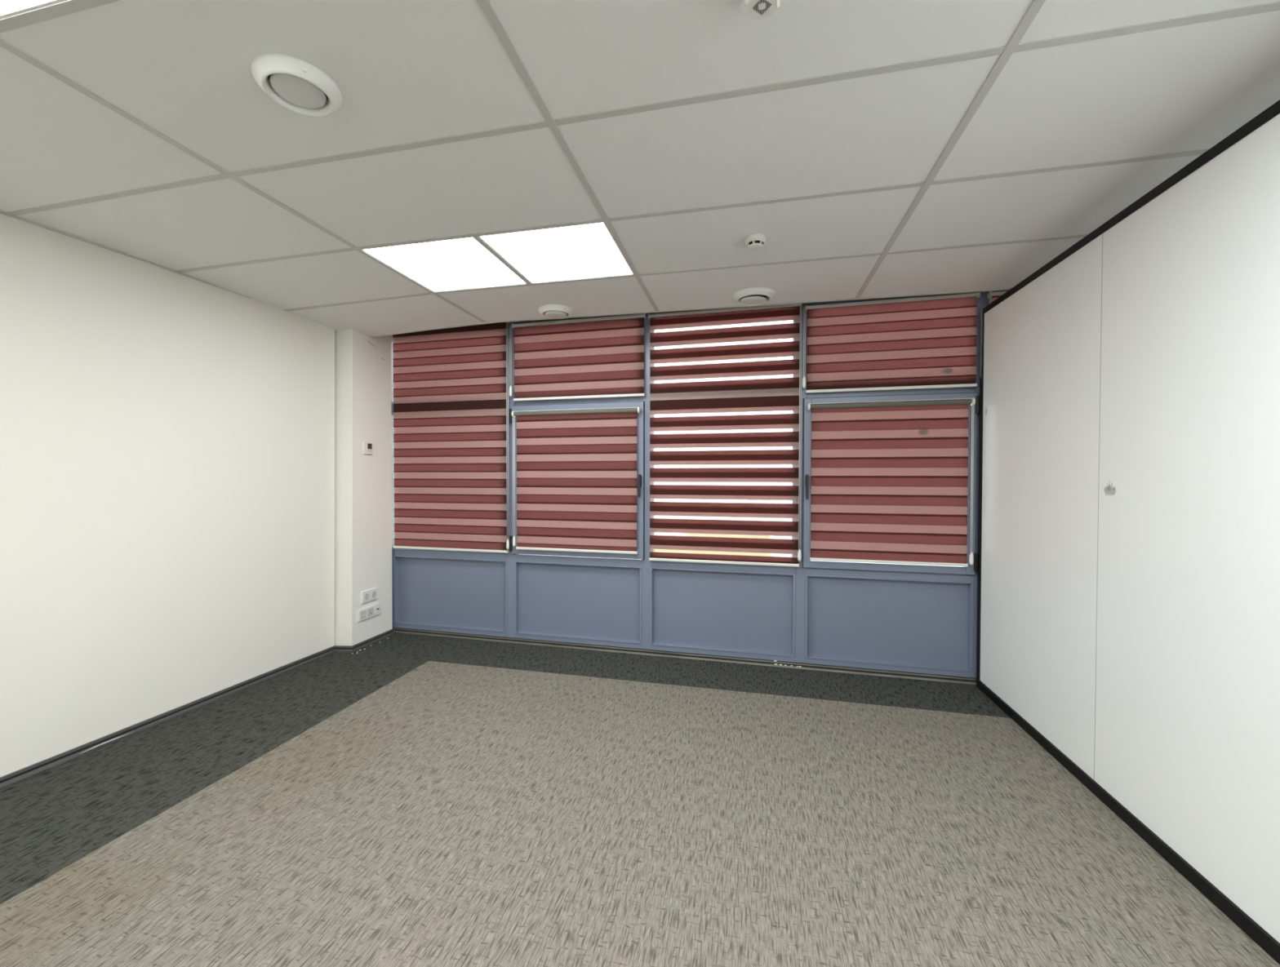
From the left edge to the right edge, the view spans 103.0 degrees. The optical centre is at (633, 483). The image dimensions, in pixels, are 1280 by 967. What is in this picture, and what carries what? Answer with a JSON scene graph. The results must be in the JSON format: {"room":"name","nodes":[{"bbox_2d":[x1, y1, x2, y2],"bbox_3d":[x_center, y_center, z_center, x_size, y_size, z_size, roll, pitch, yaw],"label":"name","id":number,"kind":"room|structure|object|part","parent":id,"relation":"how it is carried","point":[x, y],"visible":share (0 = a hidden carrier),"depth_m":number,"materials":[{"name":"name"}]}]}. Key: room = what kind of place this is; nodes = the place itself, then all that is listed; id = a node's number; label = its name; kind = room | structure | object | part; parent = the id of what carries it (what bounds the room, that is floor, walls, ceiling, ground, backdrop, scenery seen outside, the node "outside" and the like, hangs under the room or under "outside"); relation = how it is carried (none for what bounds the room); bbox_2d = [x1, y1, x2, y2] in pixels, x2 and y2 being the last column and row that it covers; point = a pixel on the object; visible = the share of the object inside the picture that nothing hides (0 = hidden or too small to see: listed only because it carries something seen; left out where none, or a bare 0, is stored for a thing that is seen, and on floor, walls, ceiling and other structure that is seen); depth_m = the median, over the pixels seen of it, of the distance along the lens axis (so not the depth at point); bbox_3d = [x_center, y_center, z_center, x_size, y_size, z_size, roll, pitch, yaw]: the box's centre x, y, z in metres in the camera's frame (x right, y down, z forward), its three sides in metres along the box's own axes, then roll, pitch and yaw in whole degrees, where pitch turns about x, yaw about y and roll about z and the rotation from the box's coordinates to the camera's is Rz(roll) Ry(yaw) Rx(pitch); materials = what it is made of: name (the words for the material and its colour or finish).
{"room":"empty office room","nodes":[
{"label":"empty office room","id":0,"kind":"room"},
{"bbox_2d":[0,213,392,777],"bbox_3d":[-2.663,-0.015,1.399,0.418,2.440,5.720,0,1,13],"label":"wall","id":1,"kind":"structure","parent":0,"point":[193,508],"depth_m":2.54,"materials":[{"name":"beige paint"}]},
{"bbox_2d":[0,629,394,788],"bbox_3d":[-2.665,1.188,1.309,0.144,0.036,5.507,0,1,16],"label":"baseboard","id":2,"kind":"structure","parent":1,"relation":"attached to","point":[20,775],"depth_m":2.54,"materials":[{"name":"black plastic"}]},
{"bbox_2d":[362,441,373,454],"bbox_3d":[-1.919,-0.253,3.676,0.018,0.089,0.086,0,1,13],"label":"thermostat","id":3,"kind":"object","parent":1,"relation":"attached to","point":[367,447],"visible":1,"depth_m":3.67,"materials":[{"name":"white plastic"}]},
{"bbox_2d":[360,587,377,604],"bbox_3d":[-1.921,0.816,3.704,0.017,0.082,0.148,0,1,13],"label":"double socket","id":4,"kind":"object","parent":1,"relation":"attached to","point":[370,595],"visible":1,"depth_m":3.69,"materials":[{"name":"white plastic"}]},
{"bbox_2d":[357,603,381,622],"bbox_3d":[-1.921,0.938,3.709,0.016,0.080,0.220,0,1,13],"label":"outlet strip","id":5,"kind":"object","parent":1,"relation":"attached to","point":[373,611],"visible":1,"depth_m":3.69,"materials":[{"name":"white plastic"}]},
{"bbox_2d":[391,317,573,631],"bbox_3d":[0.872,-0.024,3.347,6.500,2.520,0.140,0,1,14],"label":"wall","id":6,"kind":"structure","parent":0,"point":[392,343],"depth_m":4.11,"materials":[{"name":"grey paint"}]},
{"bbox_2d":[391,334,507,637],"bbox_3d":[-1.445,-0.020,3.906,1.078,2.310,0.069,0,1,14],"label":"window","id":7,"kind":"structure","parent":6,"relation":"in","point":[459,592],"depth_m":3.91,"materials":[{"name":"blue paint"}]},
{"bbox_2d":[392,322,510,553],"bbox_3d":[-1.385,-0.347,3.827,0.999,1.706,0.049,0,1,14],"label":"roller blind","id":8,"kind":"object","parent":7,"relation":"attached to","point":[451,395],"visible":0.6,"depth_m":3.82,"materials":[{"name":"red fabric"}]},
{"bbox_3d":[-0.916,-0.378,3.690,0.015,1.604,0.006,0,1,-19],"label":"bead cord","id":9,"kind":"part","parent":8,"relation":"part of","materials":[{"name":"grey plastic"}]},
{"bbox_3d":[-1.391,0.836,3.923,0.974,0.539,0.026,0,1,14],"label":"infill panel","id":10,"kind":"part","parent":7,"relation":"part of","materials":[{"name":"blue metal"}]},
{"bbox_2d":[506,313,644,648],"bbox_3d":[-0.428,-0.014,3.620,1.037,2.310,0.123,0,1,14],"label":"window","id":11,"kind":"structure","parent":6,"relation":"in","point":[580,597],"depth_m":3.64,"materials":[{"name":"blue paint"}]},
{"bbox_2d":[511,407,640,554],"bbox_3d":[-0.416,-0.019,3.556,0.943,0.996,0.049,0,1,14],"label":"roller blind","id":12,"kind":"object","parent":11,"relation":"attached to","point":[577,470],"visible":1,"depth_m":3.56,"materials":[{"name":"red fabric"}]},
{"bbox_3d":[-0.864,-0.051,3.666,0.015,0.896,0.006,0,1,-19],"label":"bead cord","id":13,"kind":"part","parent":12,"relation":"part of","materials":[{"name":"grey plastic"}]},
{"bbox_2d":[509,313,646,401],"bbox_3d":[-0.408,-0.872,3.570,1.007,0.554,0.049,0,1,14],"label":"roller blind","id":14,"kind":"object","parent":11,"relation":"attached to","point":[594,357],"visible":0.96,"depth_m":3.56,"materials":[{"name":"red fabric"}]},
{"bbox_3d":[-0.890,-0.914,3.675,0.015,0.454,0.006,0,1,-19],"label":"bead cord","id":15,"kind":"part","parent":14,"relation":"part of","materials":[{"name":"grey plastic"}]},
{"bbox_3d":[-0.405,-0.022,3.614,0.983,1.075,0.052,0,1,14],"label":"opening sash","id":16,"kind":"part","parent":11,"relation":"part of","materials":[{"name":"blue paint"}]},
{"bbox_3d":[-0.398,0.840,3.671,0.964,0.539,0.026,0,1,14],"label":"infill panel","id":17,"kind":"part","parent":11,"relation":"part of","materials":[{"name":"blue metal"}]},
{"bbox_3d":[0.039,0.016,3.457,0.022,0.155,0.037,0,1,14],"label":"handle","id":18,"kind":"part","parent":11,"relation":"part of","materials":[{"name":"black metal"}]},
{"bbox_2d":[393,627,976,684],"bbox_3d":[0.080,1.158,3.490,4.025,0.030,0.039,0,1,14],"label":"baseboard","id":19,"kind":"structure","parent":6,"relation":"in","point":[971,681],"depth_m":3.39,"materials":[{"name":"black"}]},
{"bbox_2d":[641,306,796,662],"bbox_3d":[0.553,-0.010,3.398,1.011,2.310,0.069,0,1,14],"label":"window","id":20,"kind":"structure","parent":6,"relation":"in","point":[738,611],"depth_m":3.42,"materials":[{"name":"blue paint"}]},
{"bbox_3d":[0.584,0.845,3.421,0.954,0.539,0.026,0,1,14],"label":"infill panel","id":21,"kind":"part","parent":20,"relation":"part of","materials":[{"name":"blue metal"}]},
{"bbox_2d":[648,303,802,567],"bbox_3d":[0.579,-0.305,3.328,0.988,1.661,0.049,0,1,14],"label":"roller blind","id":22,"kind":"object","parent":20,"relation":"attached to","point":[766,313],"visible":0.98,"depth_m":3.32,"materials":[{"name":"red fabric"}]},
{"bbox_3d":[1.043,-0.342,3.193,0.015,1.548,0.006,0,1,-19],"label":"bead cord","id":23,"kind":"part","parent":22,"relation":"part of","materials":[{"name":"grey plastic"}]},
{"bbox_2d":[795,292,979,677],"bbox_3d":[1.526,-0.005,3.123,1.014,2.310,0.123,0,1,14],"label":"window","id":24,"kind":"structure","parent":6,"relation":"in","point":[917,619],"depth_m":3.15,"materials":[{"name":"blue paint"}]},
{"bbox_3d":[1.087,0.021,3.191,0.022,0.155,0.037,0,1,14],"label":"handle","id":25,"kind":"part","parent":24,"relation":"part of","materials":[{"name":"black metal"}]},
{"bbox_3d":[1.560,0.850,3.173,0.949,0.539,0.026,0,1,14],"label":"infill panel","id":26,"kind":"part","parent":24,"relation":"part of","materials":[{"name":"blue metal"}]},
{"bbox_3d":[1.543,0.002,3.119,0.959,1.067,0.052,0,1,14],"label":"opening sash","id":27,"kind":"part","parent":24,"relation":"part of","materials":[{"name":"red fabric"}]},
{"bbox_2d":[807,398,975,566],"bbox_3d":[1.527,-0.006,3.062,0.916,0.980,0.050,0,1,14],"label":"roller blind","id":28,"kind":"object","parent":24,"relation":"attached to","point":[890,478],"visible":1,"depth_m":3.06,"materials":[{"name":"red fabric"}]},
{"bbox_2d":[917,429,927,435],"bbox_3d":[1.714,-0.306,3.021,0.054,0.035,0.001,0,1,14],"label":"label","id":29,"kind":"object","parent":28,"relation":"attached to","point":[922,432],"depth_m":3.02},
{"bbox_3d":[1.959,-0.028,2.949,0.015,0.889,0.006,0,1,-19],"label":"bead cord","id":30,"kind":"part","parent":28,"relation":"part of","materials":[{"name":"grey plastic"}]},
{"bbox_2d":[802,292,980,393],"bbox_3d":[1.529,-0.836,3.078,0.972,0.542,0.049,0,1,14],"label":"roller blind","id":31,"kind":"object","parent":24,"relation":"attached to","point":[930,342],"visible":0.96,"depth_m":3.07,"materials":[{"name":"red fabric"}]},
{"bbox_3d":[1.065,-0.877,3.178,0.013,0.448,0.011,0,1,14],"label":"bead cord","id":32,"kind":"part","parent":31,"relation":"part of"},
{"bbox_2d":[942,368,952,373],"bbox_3d":[1.849,-0.664,2.998,0.051,0.033,0.001,0,1,14],"label":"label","id":33,"kind":"object","parent":31,"relation":"attached to","point":[947,371],"depth_m":3.00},
{"bbox_2d":[972,289,1008,678],"bbox_3d":[2.512,-0.001,2.900,1.026,2.310,0.069,0,1,14],"label":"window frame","id":34,"kind":"structure","parent":6,"relation":"in","point":[982,301],"depth_m":2.99,"materials":[{"name":"blue paint"}]},
{"bbox_2d":[986,291,1006,303],"bbox_3d":[2.518,-0.853,2.826,0.981,0.544,0.049,0,1,14],"label":"roller blind","id":35,"kind":"object","parent":34,"relation":"attached to","point":[993,295],"visible":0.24,"depth_m":2.92,"materials":[{"name":"red fabric"}]},
{"bbox_2d":[0,0,1279,337],"bbox_3d":[0.320,-1.142,0.626,6.570,0.277,5.840,0,1,13],"label":"ceiling","id":36,"kind":"structure","parent":0,"point":[877,148],"depth_m":1.58,"materials":[{"name":"tile"}]},
{"bbox_2d":[0,0,67,19],"bbox_3d":[-1.319,-1.073,0.851,0.576,0.015,0.568,0,1,13],"label":"ceiling light panel","id":37,"kind":"object","parent":36,"relation":"attached to","point":[8,8],"visible":1,"depth_m":1.14,"materials":[{"name":"white plastic"}]},
{"bbox_2d":[0,0,53,15],"bbox_3d":[-1.319,-1.068,0.851,0.564,0.004,0.556,0,1,13],"label":"diffuser","id":38,"kind":"object","parent":37,"relation":"attached to","point":[7,7],"depth_m":1.14,"materials":[{"name":"white plastic"}]},
{"bbox_2d":[250,53,342,116],"bbox_3d":[-0.904,-1.066,1.374,0.206,0.041,0.206,0,1,13],"label":"ceiling vent","id":39,"kind":"object","parent":36,"relation":"in","point":[295,84],"visible":1,"depth_m":1.35,"materials":[{"name":"white plastic"}]},
{"bbox_2d":[362,236,527,292],"bbox_3d":[-0.927,-1.101,2.584,0.576,0.015,0.568,0,1,13],"label":"ceiling light panel","id":40,"kind":"object","parent":36,"relation":"attached to","point":[460,264],"visible":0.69,"depth_m":2.55,"materials":[{"name":"white plastic"}]},
{"bbox_2d":[537,304,573,319],"bbox_3d":[-0.497,-1.092,3.250,0.224,0.050,0.224,0,1,13],"label":"ceiling vent","id":41,"kind":"object","parent":36,"relation":"in","point":[549,311],"visible":1,"depth_m":3.19,"materials":[{"name":"white plastic"}]},
{"bbox_2d":[479,222,633,283],"bbox_3d":[-0.341,-1.098,2.452,0.576,0.015,0.568,0,1,13],"label":"ceiling light panel","id":42,"kind":"object","parent":36,"relation":"attached to","point":[583,251],"visible":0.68,"depth_m":2.42,"materials":[{"name":"white plastic"}]},
{"bbox_3d":[1.064,-1.094,3.079,6.033,0.095,0.019,0,1,12],"label":"edge trim","id":43,"kind":"part","parent":36,"relation":"part of","materials":[{"name":"grey"}]},
{"bbox_2d":[732,287,775,306],"bbox_3d":[0.701,-1.083,2.975,0.244,0.056,0.244,0,1,13],"label":"ceiling vent","id":44,"kind":"object","parent":36,"relation":"in","point":[756,295],"visible":1,"depth_m":2.92,"materials":[{"name":"white plastic"}]},
{"bbox_2d":[744,232,766,250],"bbox_3d":[0.538,-1.064,2.255,0.094,0.047,0.094,0,1,13],"label":"smoke detector","id":45,"kind":"object","parent":36,"relation":"attached to","point":[755,245],"visible":1,"depth_m":2.23,"materials":[{"name":"white plastic"}]},
{"bbox_2d":[743,0,779,20],"bbox_3d":[0.272,-1.040,1.078,0.089,0.058,0.089,0,1,13],"label":"detector","id":46,"kind":"object","parent":36,"relation":"attached to","point":[757,10],"visible":1,"depth_m":1.08,"materials":[{"name":"white plastic"}]},
{"bbox_2d":[0,631,1279,966],"bbox_3d":[0.266,1.248,0.728,6.500,0.060,5.700,0,1,13],"label":"floor","id":47,"kind":"structure","parent":0,"point":[404,800],"depth_m":1.73,"materials":[{"name":"carpet"}]},
{"bbox_2d":[976,99,1279,964],"bbox_3d":[1.455,0.133,0.314,0.082,2.185,5.468,0,1,12],"label":"wall","id":48,"kind":"structure","parent":0,"point":[1132,633],"depth_m":1.67,"materials":[{"name":"white paint"}]},
{"bbox_3d":[2.037,0.091,2.953,0.068,2.185,0.062,0,1,13],"label":"trim","id":49,"kind":"part","parent":48,"relation":"part of","materials":[{"name":"black metal"}]},
{"bbox_3d":[1.904,0.092,2.443,0.018,2.108,0.989,0,1,12],"label":"wall panel","id":50,"kind":"part","parent":48,"relation":"part of","materials":[{"name":"laminate"}]},
{"bbox_2d":[1104,480,1115,495],"bbox_3d":[1.774,0.016,1.897,0.001,0.056,0.064,0,1,13],"label":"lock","id":51,"kind":"object","parent":48,"relation":"attached to","point":[1108,490],"visible":1,"depth_m":1.90,"materials":[{"name":"grey metal"}]},
{"bbox_3d":[1.448,1.203,0.307,0.082,0.045,5.418,0,1,12],"label":"trim","id":52,"kind":"part","parent":48,"relation":"part of","materials":[{"name":"black"}]},
{"bbox_3d":[1.449,-0.943,0.273,0.068,0.032,5.418,0,1,12],"label":"trim","id":53,"kind":"part","parent":48,"relation":"part of","materials":[{"name":"black"}]},
{"bbox_3d":[1.667,0.110,1.367,0.018,2.108,1.210,0,1,12],"label":"wall panel","id":54,"kind":"part","parent":48,"relation":"part of","materials":[{"name":"laminate"}]},
{"label":"outside","id":55,"kind":"structure","parent":0,"visible":0},
{"bbox_2d":[654,515,791,557],"bbox_3d":[10.624,4.595,45.812,120.000,0.200,86.100,0,1,13],"label":"ground","id":56,"kind":"structure","parent":55,"point":[655,517],"depth_m":60.15,"materials":[{"name":"grey"}]},
{"bbox_2d":[654,533,769,556],"bbox_3d":[4.873,3.643,31.783,7.140,2.150,4.200,0,1,13],"label":"building","id":57,"kind":"structure","parent":56,"relation":"on","point":[687,534],"depth_m":29.69,"materials":[{"name":"beige"}]}
]}

